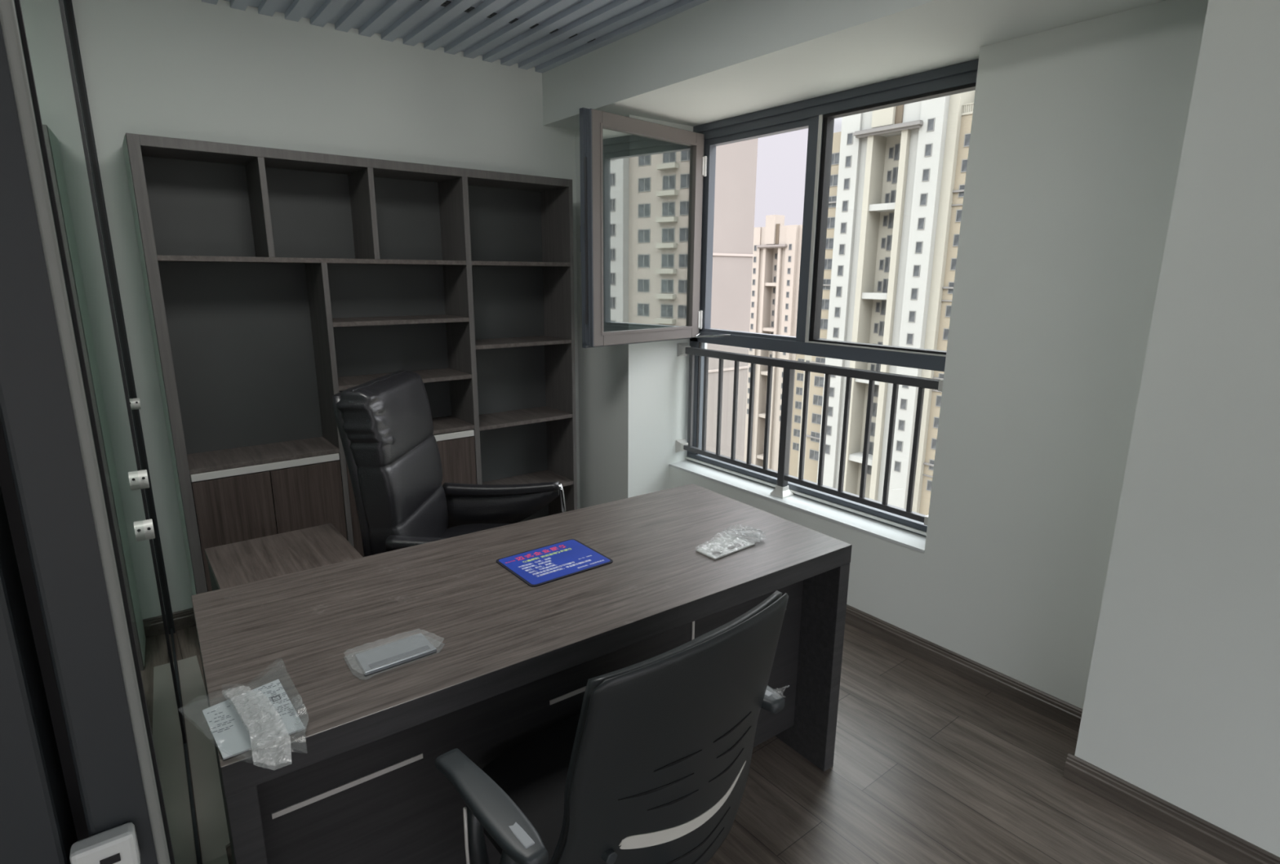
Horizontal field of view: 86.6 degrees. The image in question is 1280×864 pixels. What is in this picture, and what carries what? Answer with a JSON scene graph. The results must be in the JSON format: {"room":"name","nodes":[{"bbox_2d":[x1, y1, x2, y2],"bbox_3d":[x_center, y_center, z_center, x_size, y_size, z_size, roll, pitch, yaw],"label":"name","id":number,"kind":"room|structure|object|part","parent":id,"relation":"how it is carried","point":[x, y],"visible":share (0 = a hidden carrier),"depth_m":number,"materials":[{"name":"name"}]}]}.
{"room":"office","nodes":[
{"label":"office","id":0,"kind":"room"},
{"bbox_2d":[62,0,201,863],"bbox_3d":[-1.269,-0.129,1.645,0.055,2.515,2.531,-9,16,-35],"label":"wall","id":1,"kind":"structure","parent":0,"point":[135,402],"depth_m":2.44,"materials":[{"name":"clear glass"}]},
{"bbox_2d":[0,484,77,863],"bbox_3d":[-0.632,0.106,0.631,0.065,2.530,0.102,-10,17,-37],"label":"trim","id":2,"kind":"structure","parent":1,"relation":"attached to","point":[37,824],"depth_m":0.66,"materials":[{"name":"black metal"}]},
{"bbox_2d":[0,418,88,840],"bbox_3d":[-0.616,0.095,0.679,0.016,2.530,0.040,-10,17,-37],"label":"trim","id":3,"kind":"structure","parent":1,"relation":"attached to","point":[6,482],"depth_m":0.69,"materials":[{"name":"metal"}]},
{"bbox_2d":[0,0,199,863],"bbox_3d":[-0.992,-0.048,1.278,0.074,2.530,1.653,-8,16,-33],"label":"door","id":4,"kind":"structure","parent":1,"relation":"in","point":[80,482],"depth_m":0.68,"materials":[{"name":"clear glass"}]},
{"bbox_3d":[-1.337,0.128,1.827,0.020,0.051,0.051,-9,16,-35],"label":"knob","id":5,"kind":"part","parent":4,"relation":"part of","materials":[{"name":"metal"}]},
{"bbox_3d":[-1.190,0.236,1.645,0.018,0.049,0.049,-9,16,-35],"label":"knob","id":6,"kind":"part","parent":4,"relation":"part of","materials":[{"name":"metal"}]},
{"bbox_3d":[-1.738,-0.293,2.266,0.012,2.485,0.880,-9,16,-35],"label":"glass pane","id":7,"kind":"part","parent":1,"relation":"part of","materials":[{"name":"clear glass"}]},
{"bbox_3d":[-1.916,-0.108,2.584,0.021,0.044,0.045,-10,17,-37],"label":"door knob","id":8,"kind":"part","parent":1,"relation":"part of","materials":[{"name":"metal"}]},
{"bbox_2d":[177,655,230,863],"bbox_3d":[-1.145,1.110,1.859,0.100,0.008,2.193,-9,16,-35],"label":"trim","id":9,"kind":"structure","parent":1,"relation":"attached to","point":[214,837],"depth_m":2.11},
{"bbox_2d":[71,0,580,612],"bbox_3d":[-2.275,-0.443,2.503,5.950,2.720,0.140,-10,17,-37],"label":"wall","id":10,"kind":"structure","parent":0,"point":[190,69],"depth_m":2.81,"materials":[{"name":"white paint"}]},
{"bbox_2d":[172,607,195,631],"bbox_3d":[-1.192,0.678,3.543,2.104,0.080,0.016,-10,17,-37],"label":"baseboard","id":11,"kind":"structure","parent":10,"relation":"attached to","point":[184,619],"depth_m":2.94,"materials":[{"name":"brown wood"}]},
{"bbox_2d":[201,0,708,72],"bbox_3d":[-0.364,-0.867,-0.744,5.165,0.024,7.029,-10,17,-37],"label":"ceiling","id":12,"kind":"structure","parent":0,"point":[297,9],"depth_m":2.80,"materials":[{"name":"grey metal"}]},
{"bbox_2d":[420,0,595,42],"bbox_3d":[-0.995,-1.631,2.471,1.975,0.007,0.060,-10,17,-37],"label":"trim","id":13,"kind":"structure","parent":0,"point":[446,2],"depth_m":2.76,"materials":[{"name":"grey metal"}]},
{"bbox_2d":[574,114,706,508],"bbox_3d":[0.013,-0.523,3.917,0.566,2.266,0.487,-10,17,-37],"label":"wall","id":14,"kind":"structure","parent":0,"point":[633,397],"depth_m":3.66,"materials":[{"name":"white paint"}]},
{"bbox_2d":[173,622,1227,863],"bbox_3d":[-0.112,1.589,0.129,5.950,0.120,7.150,-10,17,-37],"label":"floor","id":15,"kind":"structure","parent":0,"point":[932,765],"depth_m":2.04,"materials":[{"name":"laminate"}]},
{"bbox_2d":[204,523,362,591],"bbox_3d":[-1.074,0.721,2.176,0.406,0.622,0.660,-10,17,-37],"label":"side table","id":16,"kind":"object","parent":15,"relation":"on","point":[233,564],"visible":0.25,"depth_m":2.19,"materials":[{"name":"laminate"}]},
{"bbox_2d":[122,133,577,595],"bbox_3d":[-1.140,-0.207,3.181,1.794,1.968,0.292,-10,17,-37],"label":"bookshelf","id":17,"kind":"object","parent":15,"relation":"on","point":[278,283],"visible":0.66,"depth_m":2.99,"materials":[{"name":"laminate"}]},
{"bbox_3d":[-1.855,-0.087,2.653,0.002,1.966,0.262,-10,17,-37],"label":"filler panel","id":18,"kind":"part","parent":17,"relation":"part of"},
{"bbox_3d":[-1.831,-0.088,2.653,0.036,1.968,0.292,-10,17,-37],"label":"panel","id":19,"kind":"part","parent":17,"relation":"part of","materials":[{"name":"laminate"}]},
{"bbox_3d":[-1.631,0.492,2.780,0.269,0.644,0.018,-10,17,-37],"label":"cupboard door","id":20,"kind":"part","parent":17,"relation":"part of","materials":[{"name":"laminate"}]},
{"bbox_3d":[-1.417,0.455,2.943,0.270,0.644,0.018,-10,17,-37],"label":"cupboard door","id":21,"kind":"part","parent":17,"relation":"part of","materials":[{"name":"laminate"}]},
{"bbox_3d":[-1.126,-1.148,2.966,1.736,0.036,0.292,-10,17,-37],"label":"panel","id":22,"kind":"part","parent":17,"relation":"part of","materials":[{"name":"laminate"}]},
{"bbox_3d":[-1.173,0.404,3.128,0.298,0.662,0.018,-10,17,-37],"label":"cupboard door","id":23,"kind":"part","parent":17,"relation":"part of","materials":[{"name":"laminate"}]},
{"bbox_3d":[-0.935,0.364,3.309,0.299,0.662,0.018,-10,17,-37],"label":"cupboard door","id":24,"kind":"part","parent":17,"relation":"part of","materials":[{"name":"laminate"}]},
{"bbox_3d":[-0.442,-0.327,3.715,0.020,1.968,0.292,-10,17,-37],"label":"panel","id":25,"kind":"part","parent":17,"relation":"part of","materials":[{"name":"laminate"}]},
{"bbox_2d":[332,369,565,556],"bbox_3d":[-0.646,0.371,2.537,0.731,1.144,0.654,1,13,2],"label":"chair","id":26,"kind":"object","parent":15,"relation":"on","point":[384,423],"visible":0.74,"depth_m":2.38,"materials":[{"name":"black leather"}]},
{"bbox_2d":[336,370,448,555],"bbox_3d":[-0.882,0.142,2.491,0.197,0.671,0.512,1,13,2],"label":"backrest","id":27,"kind":"object","parent":26,"relation":"on","point":[384,423],"depth_m":2.30,"materials":[{"name":"black leather"}]},
{"bbox_3d":[-0.593,0.366,2.236,0.475,0.064,0.060,1,13,2],"label":"armrest","id":28,"kind":"part","parent":26,"relation":"part of","materials":[{"name":"black leather"}]},
{"bbox_3d":[-0.567,0.482,2.562,0.524,0.107,0.524,1,13,2],"label":"seat","id":29,"kind":"part","parent":26,"relation":"part of","materials":[{"name":"black leather"}]},
{"bbox_3d":[-0.573,0.233,2.804,0.475,0.064,0.060,1,13,2],"label":"armrest","id":30,"kind":"part","parent":26,"relation":"part of","materials":[{"name":"black leather"}]},
{"bbox_3d":[-0.574,0.331,2.827,0.475,0.230,0.018,1,13,2],"label":"arm panel","id":31,"kind":"part","parent":26,"relation":"part of","materials":[{"name":"black leather"}]},
{"bbox_3d":[-0.479,0.372,2.774,0.347,0.304,0.124,-9,16,-35],"label":"chrome arm frame","id":32,"kind":"part","parent":26,"relation":"part of","materials":[{"name":"metal"}]},
{"bbox_2d":[191,483,852,863],"bbox_3d":[-0.236,0.727,1.895,1.583,0.750,0.720,-9,16,-35],"label":"office desk","id":33,"kind":"object","parent":15,"relation":"on","point":[513,660],"visible":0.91,"depth_m":1.55,"materials":[{"name":"laminate"}]},
{"bbox_3d":[-0.859,0.853,1.462,0.044,0.694,0.718,-9,16,-35],"label":"leg","id":34,"kind":"part","parent":33,"relation":"part of","materials":[{"name":"laminate"}]},
{"bbox_2d":[202,679,305,759],"bbox_3d":[-0.680,0.490,1.168,0.179,0.033,0.334,-10,17,-37],"label":"paper packet","id":35,"kind":"object","parent":33,"relation":"on","point":[264,714],"visible":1,"depth_m":1.18,"materials":[{"name":"paper"}]},
{"bbox_2d":[207,705,233,732],"bbox_3d":[-0.728,0.501,1.181,0.036,0.001,0.072,-10,17,-37],"label":"print","id":36,"kind":"object","parent":35,"relation":"on","point":[220,717],"depth_m":1.18,"materials":[{"name":"paper"}]},
{"bbox_2d":[257,682,294,722],"bbox_3d":[-0.660,0.488,1.235,0.043,0.001,0.126,-10,17,-37],"label":"print","id":37,"kind":"object","parent":35,"relation":"on","point":[274,705],"depth_m":1.22,"materials":[{"name":"paper"}]},
{"bbox_2d":[355,632,436,675],"bbox_3d":[-0.500,0.449,1.395,0.187,0.014,0.115,-10,17,-37],"label":"packet","id":38,"kind":"object","parent":33,"relation":"on","point":[402,651],"visible":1,"depth_m":1.38,"materials":[{"name":"grey plastic"}]},
{"bbox_3d":[-0.107,0.753,1.719,1.491,0.606,0.018,-9,16,-35],"label":"modesty panel","id":39,"kind":"part","parent":33,"relation":"part of","materials":[{"name":"laminate"}]},
{"bbox_2d":[496,538,613,586],"bbox_3d":[-0.233,0.351,1.847,0.256,0.004,0.206,-10,17,-37],"label":"mat","id":40,"kind":"object","parent":33,"relation":"on","point":[540,566],"visible":1,"depth_m":1.84,"materials":[{"name":"blue"}]},
{"bbox_2d":[696,533,755,559],"bbox_3d":[0.261,0.310,1.976,0.235,0.030,0.128,-10,17,-37],"label":"packet","id":41,"kind":"object","parent":33,"relation":"on","point":[726,544],"visible":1,"depth_m":1.95,"materials":[{"name":"white plastic"}]},
{"bbox_3d":[0.387,0.656,2.341,0.044,0.694,0.718,-9,16,-35],"label":"leg","id":42,"kind":"part","parent":33,"relation":"part of","materials":[{"name":"laminate"}]},
{"bbox_2d":[435,590,788,863],"bbox_3d":[-0.054,0.748,1.381,0.647,0.946,0.532,-11,17,-40],"label":"chair","id":43,"kind":"object","parent":15,"relation":"on","point":[653,766],"visible":1,"depth_m":1.16,"materials":[{"name":"black plastic"}]},
{"bbox_3d":[-0.295,0.731,1.165,0.008,0.195,0.011,-11,17,-40],"label":"chrome trim","id":44,"kind":"part","parent":43,"relation":"part of","materials":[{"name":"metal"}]},
{"bbox_3d":[-0.253,0.622,1.134,0.059,0.035,0.308,-11,17,-40],"label":"armrest","id":45,"kind":"part","parent":43,"relation":"part of","materials":[{"name":"black plastic"}]},
{"bbox_3d":[-0.085,0.752,1.452,0.490,0.075,0.384,-11,17,-40],"label":"seat","id":46,"kind":"part","parent":43,"relation":"part of","materials":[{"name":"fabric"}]},
{"bbox_2d":[549,590,782,863],"bbox_3d":[0.062,0.614,1.248,0.562,0.590,0.174,-11,17,-40],"label":"backrest","id":47,"kind":"object","parent":43,"relation":"on","point":[660,760],"depth_m":1.14,"materials":[{"name":"black plastic"}]},
{"bbox_3d":[0.215,0.546,1.474,0.059,0.035,0.218,-11,17,-40],"label":"armrest","id":48,"kind":"part","parent":43,"relation":"part of","materials":[{"name":"grey plastic"}]},
{"bbox_2d":[542,0,1165,129],"bbox_3d":[1.962,-1.232,1.043,0.763,0.454,7.030,-10,17,-37],"label":"wall","id":49,"kind":"structure","parent":0,"point":[710,60],"depth_m":2.51,"materials":[{"name":"white paint"}]},
{"bbox_2d":[669,0,1208,708],"bbox_3d":[0.974,-0.291,2.958,0.268,2.266,2.252,-10,17,-37],"label":"wall","id":50,"kind":"structure","parent":0,"point":[1077,131],"depth_m":2.26,"materials":[{"name":"white paint"}]},
{"bbox_2d":[669,459,925,552],"bbox_3d":[0.708,0.322,3.342,0.152,0.012,1.561,-10,17,-37],"label":"windowsill","id":51,"kind":"structure","parent":50,"relation":"on","point":[910,540],"depth_m":3.16,"materials":[{"name":"stone"}]},
{"bbox_2d":[844,604,1082,732],"bbox_3d":[0.855,0.792,3.122,0.016,0.080,2.252,-10,17,-37],"label":"baseboard","id":52,"kind":"structure","parent":50,"relation":"attached to","point":[1062,712],"depth_m":2.60,"materials":[{"name":"brown wood"}]},
{"bbox_2d":[1075,0,1279,857],"bbox_3d":[2.883,0.329,0.370,0.544,2.266,4.291,-10,17,-37],"label":"wall","id":53,"kind":"structure","parent":0,"point":[1181,705],"depth_m":1.74,"materials":[{"name":"white paint"}]},
{"bbox_2d":[1062,752,1279,863],"bbox_3d":[2.650,1.430,0.458,0.016,0.080,4.307,-10,17,-37],"label":"baseboard","id":54,"kind":"structure","parent":53,"relation":"attached to","point":[1206,836],"depth_m":1.91,"materials":[{"name":"brown wood"}]},
{"label":"outside","id":55,"kind":"structure","parent":0,"visible":0},
{"bbox_3d":[12.437,24.519,113.890,650.000,0.500,650.000,-10,17,-37],"label":"ground","id":56,"kind":"structure","parent":55,"visible":0},
{"bbox_2d":[706,137,758,461],"bbox_3d":[-4.163,16.300,22.754,10.620,67.150,9.030,-10,17,-37],"label":"building wing","id":57,"kind":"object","parent":56,"relation":"on","point":[735,169],"visible":0.1,"depth_m":17.26},
{"bbox_2d":[743,214,802,474],"bbox_3d":[37.176,-19.911,165.659,14.750,62.750,24.700,-10,17,-37],"label":"apartment tower","id":58,"kind":"structure","parent":56,"relation":"on","point":[776,260],"depth_m":161.76,"materials":[{"name":"beige concrete"}]},
{"bbox_3d":[30.700,-43.140,157.698,1.250,0.720,8.750,-10,17,-37],"label":"cornice","id":59,"kind":"part","parent":58,"relation":"part of","materials":[{"name":"beige concrete"}]},
{"bbox_3d":[31.737,-45.671,156.521,0.350,4.500,0.900,-10,17,-37],"label":"louvre panel","id":60,"kind":"part","parent":58,"relation":"part of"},
{"bbox_2d":[789,353,811,479],"bbox_3d":[35.130,-0.305,129.598,12.660,41.000,6.200,-10,17,-37],"label":"apartment block","id":61,"kind":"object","parent":56,"relation":"on","point":[799,375],"visible":0.21,"depth_m":126.81,"materials":[{"name":"beige concrete"}]},
{"bbox_2d":[804,89,975,515],"bbox_3d":[35.634,-7.312,89.063,14.750,73.150,24.700,-10,17,-37],"label":"apartment tower","id":62,"kind":"structure","parent":56,"relation":"on","point":[898,174],"depth_m":83.45,"materials":[{"name":"beige concrete"}]},
{"bbox_3d":[29.195,-35.604,79.916,1.250,0.720,8.750,-10,17,-37],"label":"cornice","id":63,"kind":"part","parent":62,"relation":"part of","materials":[{"name":"white concrete"}]},
{"bbox_3d":[30.232,-38.135,78.739,0.350,4.500,0.900,-10,17,-37],"label":"louvre panel","id":64,"kind":"part","parent":62,"relation":"part of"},
{"bbox_3d":[0.812,0.579,3.488,0.120,0.566,1.561,-10,17,-37],"label":"wall","id":65,"kind":"structure","parent":0,"visible":0},
{"bbox_2d":[579,58,978,536],"bbox_3d":[0.471,-0.525,2.948,0.849,1.814,1.561,-10,17,-37],"label":"window","id":66,"kind":"structure","parent":65,"relation":"in","point":[818,114],"depth_m":3.14,"materials":[{"name":"metal"}]},
{"bbox_3d":[0.041,-0.973,3.368,0.768,1.040,0.045,-12,18,-44],"label":"sash frame","id":67,"kind":"part","parent":66,"relation":"part of","materials":[{"name":"brown paint"}]},
{"bbox_3d":[0.704,0.002,3.285,0.038,0.629,0.040,-10,17,-37],"label":"post","id":68,"kind":"part","parent":66,"relation":"part of","materials":[{"name":"metal"}]},
{"bbox_3d":[0.714,0.221,3.320,0.028,0.026,1.549,-10,17,-37],"label":"rail","id":69,"kind":"part","parent":66,"relation":"part of","materials":[{"name":"metal"}]},
{"bbox_3d":[0.777,0.281,3.388,0.055,0.048,1.561,-10,17,-37],"label":"frame","id":70,"kind":"part","parent":66,"relation":"part of","materials":[{"name":"paint"}]},
{"bbox_3d":[0.715,-0.018,3.266,0.080,0.686,1.559,-10,17,-37],"label":"guard railing","id":71,"kind":"part","parent":66,"relation":"part of","materials":[{"name":"black metal"}]},
{"bbox_3d":[0.718,-0.317,3.194,0.038,0.037,1.549,-10,17,-37],"label":"rail","id":72,"kind":"part","parent":66,"relation":"part of","materials":[{"name":"metal"}]},
{"bbox_3d":[0.764,-1.441,2.963,0.012,0.034,1.561,-10,17,-37],"label":"head trim","id":73,"kind":"part","parent":66,"relation":"part of","materials":[{"name":"paint"}]},
{"bbox_3d":[0.790,-1.426,2.988,0.055,0.074,1.561,-10,17,-37],"label":"head frame","id":74,"kind":"part","parent":66,"relation":"part of","materials":[{"name":"paint"}]}
]}

